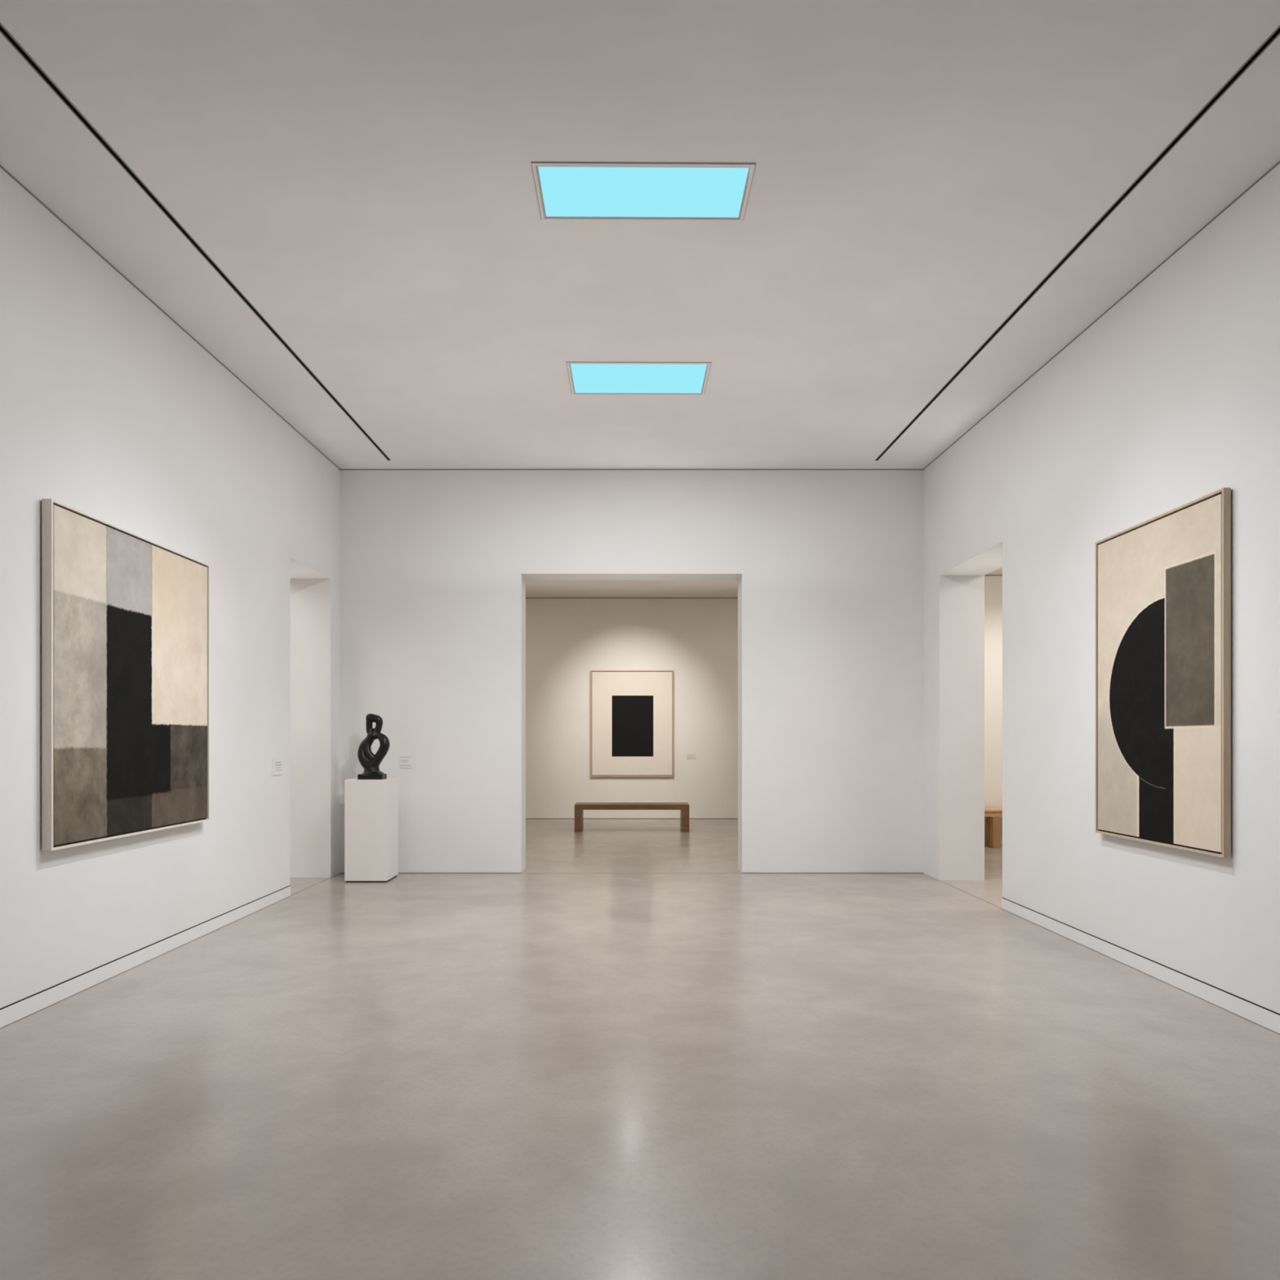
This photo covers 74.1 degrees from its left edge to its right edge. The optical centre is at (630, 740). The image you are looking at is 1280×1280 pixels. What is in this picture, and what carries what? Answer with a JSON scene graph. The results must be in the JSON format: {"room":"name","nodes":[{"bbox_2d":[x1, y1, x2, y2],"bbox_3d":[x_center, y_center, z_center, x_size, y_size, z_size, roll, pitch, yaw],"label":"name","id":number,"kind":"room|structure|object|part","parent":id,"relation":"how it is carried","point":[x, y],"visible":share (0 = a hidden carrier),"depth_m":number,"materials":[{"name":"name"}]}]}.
{"room":"museum","nodes":[
{"label":"museum","id":0,"kind":"room"},
{"bbox_2d":[0,167,339,1028],"bbox_3d":[-3.694,-0.950,3.660,0.600,5.000,13.320,0,0,0],"label":"wall","id":1,"kind":"structure","parent":0,"point":[111,412],"depth_m":6.00,"materials":[{"name":"paint"}]},
{"bbox_2d":[41,498,209,850],"bbox_3d":[-3.360,-0.380,5.793,0.068,2.025,1.833,0,0,0],"label":"framed painting","id":2,"kind":"object","parent":1,"relation":"attached to","point":[126,614],"visible":1,"depth_m":5.53,"materials":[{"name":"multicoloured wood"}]},
{"bbox_2d":[0,884,290,1027],"bbox_3d":[-3.391,1.498,2.735,0.006,0.095,11.470,0,0,0],"label":"baseboard","id":3,"kind":"structure","parent":1,"relation":"attached to","point":[11,1014],"depth_m":5.67,"materials":[{"name":"paint"}]},
{"bbox_2d":[0,164,340,470],"bbox_3d":[-3.393,-3.081,3.460,0.003,0.198,12.920,0,0,0],"label":"trim","id":4,"kind":"structure","parent":1,"relation":"attached to","point":[1,166],"depth_m":5.87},
{"bbox_2d":[272,757,282,775],"bbox_3d":[-3.390,0.245,8.148,0.009,0.165,0.206,0,0,0],"label":"wall label","id":5,"kind":"object","parent":1,"relation":"attached to","point":[277,762],"visible":1,"depth_m":8.14,"materials":[{"name":"white paper"}]},
{"bbox_2d":[339,470,923,872],"bbox_3d":[0.019,-0.950,10.120,6.827,5.000,0.400,0,0,0],"label":"wall","id":6,"kind":"structure","parent":0,"point":[435,566],"depth_m":9.92,"materials":[{"name":"paint"}]},
{"bbox_2d":[399,755,412,768],"bbox_3d":[-2.619,0.245,9.917,0.150,0.145,0.007,0,0,0],"label":"wall label","id":7,"kind":"object","parent":6,"relation":"attached to","point":[405,761],"visible":1,"depth_m":9.91,"materials":[{"name":"white paper"}]},
{"bbox_2d":[339,872,521,873],"bbox_3d":[-2.333,1.546,9.919,2.123,0.009,0.002,0,0,0],"label":"trim","id":8,"kind":"structure","parent":6,"relation":"attached to","point":[340,873],"depth_m":9.92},
{"bbox_2d":[340,469,923,470],"bbox_3d":[0.019,-3.172,9.918,6.827,0.014,0.003,0,0,0],"label":"trim","id":9,"kind":"structure","parent":6,"relation":"attached to","point":[340,469],"depth_m":9.92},
{"bbox_2d":[521,872,742,873],"bbox_3d":[0.020,1.554,9.920,2.582,0.011,0.012,0,0,0],"label":"trim","id":10,"kind":"structure","parent":6,"relation":"attached to","point":[522,873],"depth_m":9.92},
{"bbox_2d":[742,872,923,873],"bbox_3d":[2.372,1.546,9.919,2.122,0.009,0.002,0,0,0],"label":"trim","id":11,"kind":"structure","parent":6,"relation":"attached to","point":[742,873],"depth_m":9.92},
{"bbox_2d":[525,598,737,817],"bbox_3d":[-0.225,-0.793,16.910,7.950,4.686,0.200,0,0,0],"label":"wall","id":12,"kind":"structure","parent":0,"point":[566,639],"depth_m":16.81,"materials":[{"name":"paint"}]},
{"bbox_2d":[590,670,673,777],"bbox_3d":[0.040,-0.341,16.782,1.650,2.105,0.055,0,0,0],"label":"framed painting","id":13,"kind":"object","parent":12,"relation":"attached to","point":[632,711],"visible":1,"depth_m":16.76,"materials":[{"name":"brown wood"}]},
{"bbox_2d":[525,597,737,598],"bbox_3d":[-0.225,-2.828,16.808,7.950,0.016,0.003,0,0,0],"label":"trim","id":14,"kind":"structure","parent":12,"relation":"attached to","point":[526,597],"depth_m":16.81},
{"bbox_2d":[525,817,737,818],"bbox_3d":[-0.225,1.543,16.808,7.950,0.014,0.003,0,0,0],"label":"trim","id":15,"kind":"structure","parent":12,"relation":"attached to","point":[526,818],"depth_m":16.81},
{"bbox_2d":[686,753,696,759],"bbox_3d":[1.215,0.310,16.807,0.190,0.100,0.007,0,0,0],"label":"wall label","id":16,"kind":"object","parent":12,"relation":"attached to","point":[689,756],"visible":1,"depth_m":16.81,"materials":[{"name":"white paper"}]},
{"bbox_2d":[525,580,737,597],"bbox_3d":[-0.225,-2.886,13.565,7.950,0.100,6.490,0,0,0],"label":"ceiling","id":17,"kind":"structure","parent":0,"point":[534,588],"depth_m":15.85,"materials":[{"name":"paint"}]},
{"bbox_2d":[0,0,1279,469],"bbox_3d":[0.019,-3.041,3.460,6.827,0.274,12.920,0,0,0],"label":"ceiling","id":18,"kind":"structure","parent":0,"point":[360,171],"depth_m":4.77,"materials":[{"name":"paint"}]},
{"bbox_2d":[0,22,391,460],"bbox_3d":[-2.723,-3.102,3.300,0.036,0.242,12.600,0,0,0],"label":"track","id":19,"kind":"object","parent":18,"relation":"attached to","point":[3,31],"visible":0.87,"depth_m":4.85,"materials":[{"name":"metal"}]},
{"bbox_2d":[565,361,711,395],"bbox_3d":[0.072,-3.132,7.340,1.200,0.033,0.688,0,0,0],"label":"skylight","id":20,"kind":"object","parent":18,"relation":"attached to","point":[585,378],"visible":1,"depth_m":7.32,"materials":[{"name":"glass"}]},
{"bbox_2d":[530,161,755,221],"bbox_3d":[0.072,-3.087,4.776,1.200,0.033,0.517,0,0,0],"label":"skylight","id":21,"kind":"object","parent":18,"relation":"attached to","point":[602,191],"visible":1,"depth_m":4.76,"materials":[{"name":"glass"}]},
{"bbox_2d":[874,25,1279,461],"bbox_3d":[2.785,-3.065,3.300,0.036,0.312,12.600,0,0,0],"label":"track","id":22,"kind":"object","parent":18,"relation":"attached to","point":[1276,33],"visible":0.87,"depth_m":4.80,"materials":[{"name":"metal"}]},
{"bbox_2d":[0,818,1279,1279],"bbox_3d":[0.450,1.610,6.905,15.900,0.120,19.810,0,0,0],"label":"floor","id":23,"kind":"structure","parent":0,"point":[407,1076],"depth_m":3.73,"materials":[{"name":"concrete"}]},
{"bbox_2d":[344,777,398,882],"bbox_3d":[-2.889,0.989,9.498,0.463,1.123,0.455,0,0,0],"label":"pedestal","id":24,"kind":"object","parent":23,"relation":"on","point":[371,806],"visible":0.9,"depth_m":9.27,"materials":[{"name":"paint"}]},
{"bbox_2d":[357,713,389,779],"bbox_3d":[-2.847,0.063,9.404,0.337,0.728,0.270,0,0,-22],"label":"abstract sculpture","id":25,"kind":"object","parent":24,"relation":"on","point":[370,762],"visible":1,"depth_m":9.35,"materials":[{"name":"black metal"}]},
{"bbox_2d":[574,802,688,831],"bbox_3d":[0.031,1.317,14.630,1.949,0.466,0.500,0,0,0],"label":"bench","id":26,"kind":"object","parent":23,"relation":"on","point":[580,807],"visible":1,"depth_m":14.38,"materials":[{"name":"brown wood"}]},
{"bbox_3d":[-0.881,1.360,14.630,0.125,0.380,0.500,0,0,0],"label":"leg","id":27,"kind":"part","parent":26,"relation":"part of","materials":[{"name":"brown wood"}]},
{"bbox_3d":[0.031,1.128,14.630,1.949,0.088,0.500,0,0,0],"label":"seat","id":28,"kind":"part","parent":26,"relation":"part of","materials":[{"name":"brown wood"}]},
{"bbox_3d":[0.943,1.360,14.630,0.125,0.380,0.500,0,0,0],"label":"leg","id":29,"kind":"part","parent":26,"relation":"part of","materials":[{"name":"brown wood"}]},
{"bbox_2d":[984,807,1002,848],"bbox_3d":[5.825,1.266,12.380,1.650,0.567,0.420,0,0,0],"label":"wooden bench","id":30,"kind":"object","parent":23,"relation":"on","point":[992,815],"visible":0.35,"depth_m":12.21,"materials":[{"name":"brown wood"}]},
{"bbox_3d":[5.277,1.321,12.490,0.105,0.458,0.090,0,0,0],"label":"leg","id":31,"kind":"part","parent":30,"relation":"part of","materials":[{"name":"brown wood"}]},
{"bbox_3d":[5.825,1.002,12.380,1.650,0.037,0.420,0,0,0],"label":"seat","id":32,"kind":"part","parent":30,"relation":"part of","materials":[{"name":"brown wood"}]},
{"bbox_3d":[5.277,1.321,12.250,0.105,0.458,0.090,0,0,0],"label":"leg","id":33,"kind":"part","parent":30,"relation":"part of","materials":[{"name":"brown wood"}]},
{"bbox_2d":[984,575,1002,844],"bbox_3d":[6.167,-0.615,12.730,4.467,4.330,0.100,0,0,0],"label":"wall","id":34,"kind":"structure","parent":0,"point":[993,584],"depth_m":12.68,"materials":[{"name":"paint"}]},
{"bbox_2d":[986,567,1002,574],"bbox_3d":[6.167,-2.530,8.340,4.467,0.100,8.680,0,0,0],"label":"ceiling","id":35,"kind":"structure","parent":0,"point":[999,571],"depth_m":12.51,"materials":[{"name":"paint"}]},
{"bbox_2d":[923,163,1279,1034],"bbox_3d":[3.683,-0.950,3.660,0.500,5.000,13.320,0,0,0],"label":"wall","id":36,"kind":"structure","parent":0,"point":[1170,400],"depth_m":6.10,"materials":[{"name":"paint"}]},
{"bbox_2d":[938,880,1001,908],"bbox_3d":[3.433,1.554,8.615,0.010,0.011,1.590,0,0,0],"label":"trim","id":37,"kind":"structure","parent":36,"relation":"attached to","point":[939,880],"depth_m":8.51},
{"bbox_2d":[923,160,1279,470],"bbox_3d":[3.432,-3.036,3.460,0.003,0.287,12.920,0,0,0],"label":"trim","id":38,"kind":"structure","parent":36,"relation":"attached to","point":[1278,162],"depth_m":5.77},
{"bbox_2d":[1001,897,1279,1033],"bbox_3d":[3.430,1.498,2.410,0.006,0.095,10.820,0,0,0],"label":"baseboard","id":39,"kind":"structure","parent":36,"relation":"attached to","point":[1267,1019],"depth_m":5.49,"materials":[{"name":"paint"}]},
{"bbox_2d":[1095,487,1231,857],"bbox_3d":[3.406,-0.387,5.496,0.053,2.108,1.334,0,0,0],"label":"framed painting","id":40,"kind":"object","parent":36,"relation":"attached to","point":[1163,581],"visible":1,"depth_m":5.32,"materials":[{"name":"beige wood"}]}
]}

